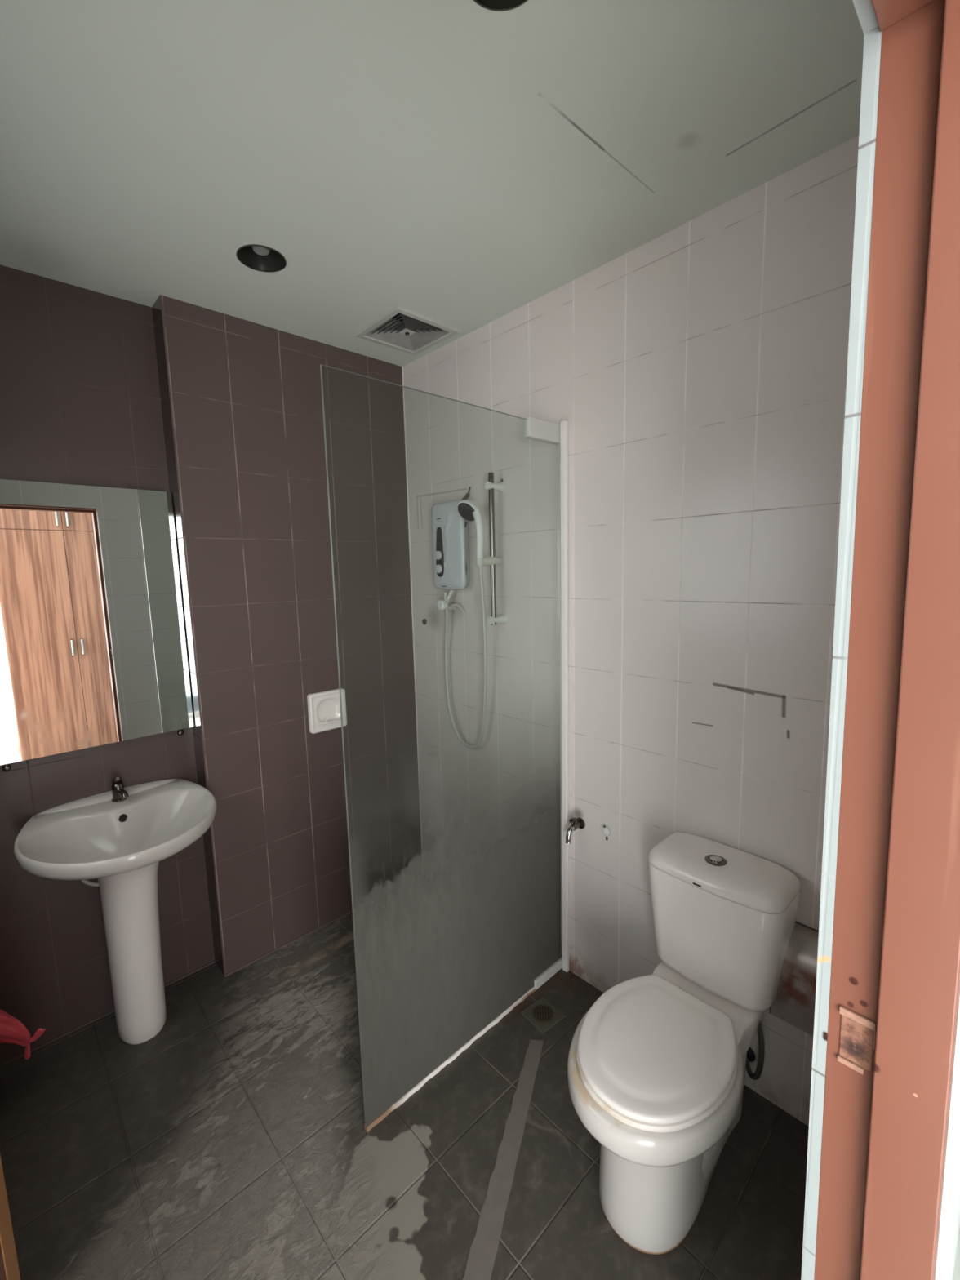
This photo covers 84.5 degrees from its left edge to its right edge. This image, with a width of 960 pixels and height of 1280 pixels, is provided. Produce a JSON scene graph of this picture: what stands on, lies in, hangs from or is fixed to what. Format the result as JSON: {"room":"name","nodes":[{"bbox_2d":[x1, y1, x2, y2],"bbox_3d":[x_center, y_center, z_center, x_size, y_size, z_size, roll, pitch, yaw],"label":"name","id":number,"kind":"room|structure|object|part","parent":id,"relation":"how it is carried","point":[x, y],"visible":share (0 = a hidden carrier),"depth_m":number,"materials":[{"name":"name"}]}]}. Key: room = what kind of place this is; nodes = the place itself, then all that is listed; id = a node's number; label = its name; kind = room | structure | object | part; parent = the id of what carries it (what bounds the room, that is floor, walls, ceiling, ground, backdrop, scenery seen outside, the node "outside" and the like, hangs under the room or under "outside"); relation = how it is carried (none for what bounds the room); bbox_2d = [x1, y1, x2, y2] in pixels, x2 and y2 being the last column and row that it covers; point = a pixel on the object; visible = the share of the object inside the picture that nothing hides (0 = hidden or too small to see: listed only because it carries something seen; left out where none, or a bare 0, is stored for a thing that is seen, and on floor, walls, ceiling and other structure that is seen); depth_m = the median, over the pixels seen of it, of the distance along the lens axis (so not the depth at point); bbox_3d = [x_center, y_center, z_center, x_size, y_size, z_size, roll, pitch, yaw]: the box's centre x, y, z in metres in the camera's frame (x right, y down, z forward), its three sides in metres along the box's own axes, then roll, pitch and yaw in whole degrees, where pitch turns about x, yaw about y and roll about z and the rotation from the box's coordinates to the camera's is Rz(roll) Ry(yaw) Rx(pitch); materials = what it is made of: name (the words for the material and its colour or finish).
{"room":"bathroom","nodes":[
{"label":"bathroom","id":0,"kind":"room"},
{"bbox_2d":[0,264,214,1064],"bbox_3d":[-1.542,0.120,1.731,1.022,2.725,0.105,-8,10,-43],"label":"wall","id":1,"kind":"structure","parent":0,"point":[80,397],"depth_m":1.80,"materials":[{"name":"brown tile"}]},
{"bbox_2d":[0,479,193,771],"bbox_3d":[-1.366,-0.057,1.778,0.658,0.909,0.042,-8,10,-43],"label":"wall mirror","id":2,"kind":"object","parent":1,"relation":"attached to","point":[93,652],"visible":1,"depth_m":1.79,"materials":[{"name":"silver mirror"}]},
{"bbox_2d":[0,960,214,1066],"bbox_3d":[-1.431,1.386,1.896,0.900,0.006,0.006,-8,10,-43],"label":"trim","id":3,"kind":"structure","parent":1,"relation":"attached to","point":[213,962],"depth_m":1.89,"materials":[{"name":"tile"}]},
{"bbox_2d":[151,294,422,975],"bbox_3d":[-0.770,0.018,2.376,0.998,2.725,0.220,-8,10,-43],"label":"wall","id":4,"kind":"structure","parent":0,"point":[242,400],"depth_m":2.20,"materials":[{"name":"brown tile"}]},
{"bbox_2d":[224,910,352,977],"bbox_3d":[-0.670,1.296,2.453,0.978,0.006,0.006,-8,10,-43],"label":"trim","id":5,"kind":"structure","parent":4,"relation":"attached to","point":[351,911],"depth_m":2.29,"materials":[{"name":"tile"}]},
{"bbox_2d":[306,688,346,733],"bbox_3d":[-0.662,0.313,2.326,0.173,0.174,0.047,-8,10,-43],"label":"soap dish","id":6,"kind":"object","parent":4,"relation":"attached to","point":[323,707],"visible":0.97,"depth_m":2.33,"materials":[{"name":"white ceramic"}]},
{"bbox_2d":[401,366,422,857],"bbox_3d":[-0.333,-0.016,2.635,0.004,2.545,0.004,-8,10,-43],"label":"trim","id":7,"kind":"structure","parent":4,"relation":"attached to","point":[402,366],"depth_m":2.62,"materials":[{"name":"grey metal"}]},
{"bbox_2d":[0,0,864,366],"bbox_3d":[-0.423,-1.154,1.147,2.120,0.100,2.350,-8,10,-43],"label":"ceiling","id":8,"kind":"structure","parent":0,"point":[460,164],"depth_m":1.17,"materials":[{"name":"paint"}]},
{"bbox_2d":[236,244,286,272],"bbox_3d":[-0.663,-1.201,1.599,0.140,0.093,0.140,-8,10,-43],"label":"recessed light","id":9,"kind":"object","parent":8,"relation":"in","point":[261,258],"visible":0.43,"depth_m":1.65,"materials":[{"name":"black metal"}]},
{"bbox_3d":[-0.663,-1.209,1.597,0.053,0.069,0.053,-8,10,-43],"label":"bulb","id":10,"kind":"part","parent":9,"relation":"part of","materials":[{"name":"white glass"}]},
{"bbox_2d":[353,305,461,355],"bbox_3d":[-0.293,-1.276,2.112,0.307,0.109,0.307,-8,10,-43],"label":"ceiling vent","id":11,"kind":"object","parent":8,"relation":"in","point":[420,332],"visible":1,"depth_m":2.12,"materials":[{"name":"plastic"}]},
{"bbox_3d":[-0.292,-1.237,2.117,0.044,0.016,0.044,-8,10,-43],"label":"plate","id":12,"kind":"part","parent":11,"relation":"part of","materials":[{"name":"plastic"}]},
{"bbox_2d":[473,0,528,11],"bbox_3d":[0.035,-1.118,0.834,0.140,0.093,0.140,-8,10,-43],"label":"recessed light","id":13,"kind":"object","parent":8,"relation":"in","point":[492,5],"visible":1,"depth_m":0.90,"materials":[{"name":"black metal"}]},
{"bbox_2d":[0,911,959,1279],"bbox_3d":[-0.251,1.641,0.052,5.750,0.080,4.600,-8,10,-43],"label":"floor","id":14,"kind":"structure","parent":0,"point":[231,1142],"depth_m":1.45,"materials":[{"name":"tile"}]},
{"bbox_2d":[13,778,217,1044],"bbox_3d":[-1.141,0.977,1.771,0.553,0.836,0.516,-8,10,-43],"label":"basin","id":15,"kind":"object","parent":14,"relation":"on","point":[122,845],"visible":0.98,"depth_m":1.78,"materials":[{"name":"ceramic"}]},
{"bbox_2d":[111,776,128,802],"bbox_3d":[-1.263,0.522,1.850,0.045,0.088,0.089,-8,10,-43],"label":"mixer tap","id":16,"kind":"object","parent":15,"relation":"on","point":[119,794],"visible":1,"depth_m":1.85,"materials":[{"name":"silver metal"}]},
{"bbox_3d":[-1.276,0.493,1.860,0.030,0.032,0.040,-8,10,-43],"label":"lever","id":17,"kind":"part","parent":16,"relation":"part of","materials":[{"name":"silver metal"}]},
{"bbox_3d":[-1.248,0.536,1.846,0.061,0.027,0.020,4,9,35],"label":"spout","id":18,"kind":"part","parent":16,"relation":"part of","materials":[{"name":"silver metal"}]},
{"bbox_2d":[462,1040,543,1279],"bbox_3d":[0.074,1.412,1.439,0.066,0.001,0.778,1,8,19],"label":"strip","id":19,"kind":"object","parent":14,"relation":"on","point":[484,1246],"visible":1,"depth_m":1.39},
{"bbox_2d":[520,996,565,1033],"bbox_3d":[0.227,1.346,1.903,0.114,0.005,0.114,-7,9,-37],"label":"floor drain","id":20,"kind":"object","parent":14,"relation":"on","point":[542,1014],"visible":1,"depth_m":1.90,"materials":[{"name":"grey metal"}]},
{"bbox_2d":[567,831,800,1254],"bbox_3d":[0.511,1.022,1.392,0.698,0.767,0.393,-8,10,-43],"label":"toilet","id":21,"kind":"object","parent":14,"relation":"on","point":[657,1064],"visible":1,"depth_m":1.33,"materials":[{"name":"ceramic"}]},
{"bbox_3d":[0.427,0.989,1.304,0.413,0.024,0.343,-8,10,-43],"label":"seat lid","id":22,"kind":"part","parent":21,"relation":"part of","materials":[{"name":"plastic"}]},
{"bbox_3d":[0.428,1.010,1.307,0.421,0.016,0.349,-8,10,-43],"label":"seat","id":23,"kind":"part","parent":21,"relation":"part of","materials":[{"name":"plastic"}]},
{"bbox_3d":[0.487,1.208,1.391,0.616,0.399,0.382,-8,10,-43],"label":"bowl","id":24,"kind":"part","parent":21,"relation":"part of","materials":[{"name":"ceramic"}]},
{"bbox_3d":[0.673,0.647,1.498,0.196,0.048,0.375,-8,10,-43],"label":"cistern lid","id":25,"kind":"part","parent":21,"relation":"part of","materials":[{"name":"white ceramic"}]},
{"bbox_3d":[-1.517,1.317,1.513,0.205,0.247,0.205,-8,10,-43],"label":"waste bin","id":26,"kind":"object","parent":14,"relation":"on","visible":0},
{"bbox_2d":[0,1008,45,1059],"bbox_3d":[-1.463,1.171,1.554,0.280,0.241,0.112,-8,10,-43],"label":"plastic bag","id":27,"kind":"object","parent":26,"relation":"hanging from","point":[12,1031],"visible":1,"depth_m":1.59,"materials":[{"name":"red plastic"}]},
{"bbox_2d":[403,135,858,1126],"bbox_3d":[0.392,0.046,1.949,0.100,2.725,2.200,-8,10,-43],"label":"wall","id":28,"kind":"structure","parent":0,"point":[697,374],"depth_m":1.65,"materials":[{"name":"white tile"}]},
{"bbox_2d":[422,618,426,624],"bbox_3d":[-0.269,-0.088,2.553,0.008,0.029,0.029,-8,10,-43],"label":"plug","id":29,"kind":"object","parent":28,"relation":"attached to","point":[424,621],"visible":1,"depth_m":2.55,"materials":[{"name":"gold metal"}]},
{"bbox_2d":[320,364,562,1132],"bbox_3d":[-0.026,0.328,1.695,0.904,2.090,0.028,-8,10,-43],"label":"screen","id":30,"kind":"object","parent":28,"relation":"attached to","point":[463,935],"visible":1,"depth_m":1.70,"materials":[{"name":"clear glass"}]},
{"bbox_2d":[431,486,471,589],"bbox_3d":[-0.130,-0.436,2.295,0.083,0.431,0.213,-8,10,-43],"label":"water heater","id":31,"kind":"object","parent":28,"relation":"attached to","point":[450,536],"visible":0.91,"depth_m":2.26,"materials":[{"name":"white plastic"}]},
{"bbox_3d":[-0.181,-0.312,2.316,0.009,0.039,0.039,-8,10,-43],"label":"knob","id":32,"kind":"part","parent":31,"relation":"part of","materials":[{"name":"white plastic"}]},
{"bbox_3d":[-0.183,-0.369,2.308,0.009,0.039,0.039,-8,10,-43],"label":"knob","id":33,"kind":"part","parent":31,"relation":"part of","materials":[{"name":"white plastic"}]},
{"bbox_3d":[-0.174,-0.384,2.312,0.013,0.215,0.049,-8,10,-43],"label":"control panel","id":34,"kind":"part","parent":31,"relation":"part of","materials":[{"name":"black plastic"}]},
{"bbox_2d":[443,565,486,748],"bbox_3d":[-0.061,0.084,2.285,0.060,0.809,0.344,-6,9,-33],"label":"shower hose","id":35,"kind":"object","parent":31,"relation":"hanging from","point":[480,568],"visible":0.99,"depth_m":2.26,"materials":[{"name":"grey plastic"}]},
{"bbox_3d":[-0.117,-0.410,2.311,0.049,0.375,0.208,-8,10,-43],"label":"casing","id":36,"kind":"part","parent":31,"relation":"part of","materials":[{"name":"white plastic"}]},
{"bbox_2d":[436,589,465,614],"bbox_3d":[-0.128,-0.167,2.336,0.092,0.117,0.094,-8,10,-43],"label":"shutoff valve","id":37,"kind":"object","parent":28,"relation":"attached to","point":[442,605],"visible":0.98,"depth_m":2.33,"materials":[{"name":"white plastic"}]},
{"bbox_3d":[-0.165,-0.155,2.337,0.037,0.045,0.045,-8,10,-43],"label":"valve knob","id":38,"kind":"part","parent":37,"relation":"part of","materials":[{"name":"white plastic"}]},
{"bbox_2d":[475,472,506,625],"bbox_3d":[0.041,-0.355,2.097,0.128,0.594,0.048,-6,9,-33],"label":"shower rail","id":39,"kind":"object","parent":28,"relation":"attached to","point":[491,560],"visible":0.99,"depth_m":2.08,"materials":[{"name":"silver metal"}]},
{"bbox_2d":[457,499,484,557],"bbox_3d":[-0.036,-0.432,2.089,0.070,0.240,0.118,-8,10,-43],"label":"shower","id":40,"kind":"object","parent":39,"relation":"attached to","point":[469,510],"visible":0.99,"depth_m":2.06,"materials":[{"name":"white plastic"}]},
{"bbox_2d":[560,420,568,972],"bbox_3d":[0.318,0.278,1.977,0.018,2.100,0.026,-8,10,-43],"label":"trim","id":41,"kind":"structure","parent":28,"relation":"attached to","point":[564,424],"depth_m":1.96,"materials":[{"name":"white metal"}]},
{"bbox_2d":[565,817,585,844],"bbox_3d":[0.347,0.700,1.960,0.088,0.084,0.042,-8,10,-43],"label":"tap","id":42,"kind":"object","parent":28,"relation":"attached to","point":[577,823],"visible":1,"depth_m":1.95,"materials":[{"name":"silver metal"}]},
{"bbox_3d":[0.334,0.715,1.948,0.048,0.059,0.023,-8,10,-43],"label":"spout","id":43,"kind":"part","parent":42,"relation":"part of","materials":[{"name":"silver metal"}]},
{"bbox_3d":[0.345,0.673,1.955,0.028,0.030,0.028,-8,10,-43],"label":"handle","id":44,"kind":"part","parent":42,"relation":"part of","materials":[{"name":"silver metal"}]},
{"bbox_2d":[600,823,611,840],"bbox_3d":[0.452,0.694,1.906,0.008,0.061,0.045,-8,10,-43],"label":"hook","id":45,"kind":"object","parent":28,"relation":"attached to","point":[606,830],"visible":1,"depth_m":1.90,"materials":[{"name":"white plastic"}]},
{"bbox_2d":[768,920,818,1035],"bbox_3d":[0.875,0.906,1.414,0.107,0.238,0.150,-8,10,-43],"label":"toilet paper holder","id":46,"kind":"object","parent":28,"relation":"attached to","point":[793,1003],"visible":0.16,"depth_m":1.40,"materials":[{"name":"metal"}]},
{"bbox_3d":[0.912,0.867,1.445,0.003,0.162,0.150,-8,10,-43],"label":"plate","id":47,"kind":"part","parent":46,"relation":"part of","materials":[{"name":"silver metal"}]},
{"bbox_2d":[800,0,959,1279],"bbox_3d":[0.381,0.234,0.504,1.920,2.725,0.138,-8,10,-43],"label":"wall","id":48,"kind":"structure","parent":0,"point":[949,1224],"depth_m":0.54,"materials":[{"name":"white paint"}]},
{"bbox_2d":[0,0,959,1279],"bbox_3d":[-0.102,0.485,0.553,0.808,2.076,0.842,-8,10,-43],"label":"door frame","id":49,"kind":"structure","parent":48,"relation":"in","point":[895,991],"depth_m":0.49,"materials":[{"name":"brown wood"}]},
{"bbox_3d":[0.146,0.513,0.295,0.805,2.076,0.123,-8,10,-43],"label":"frame","id":50,"kind":"part","parent":49,"relation":"part of","materials":[{"name":"orange wood"}]}
]}

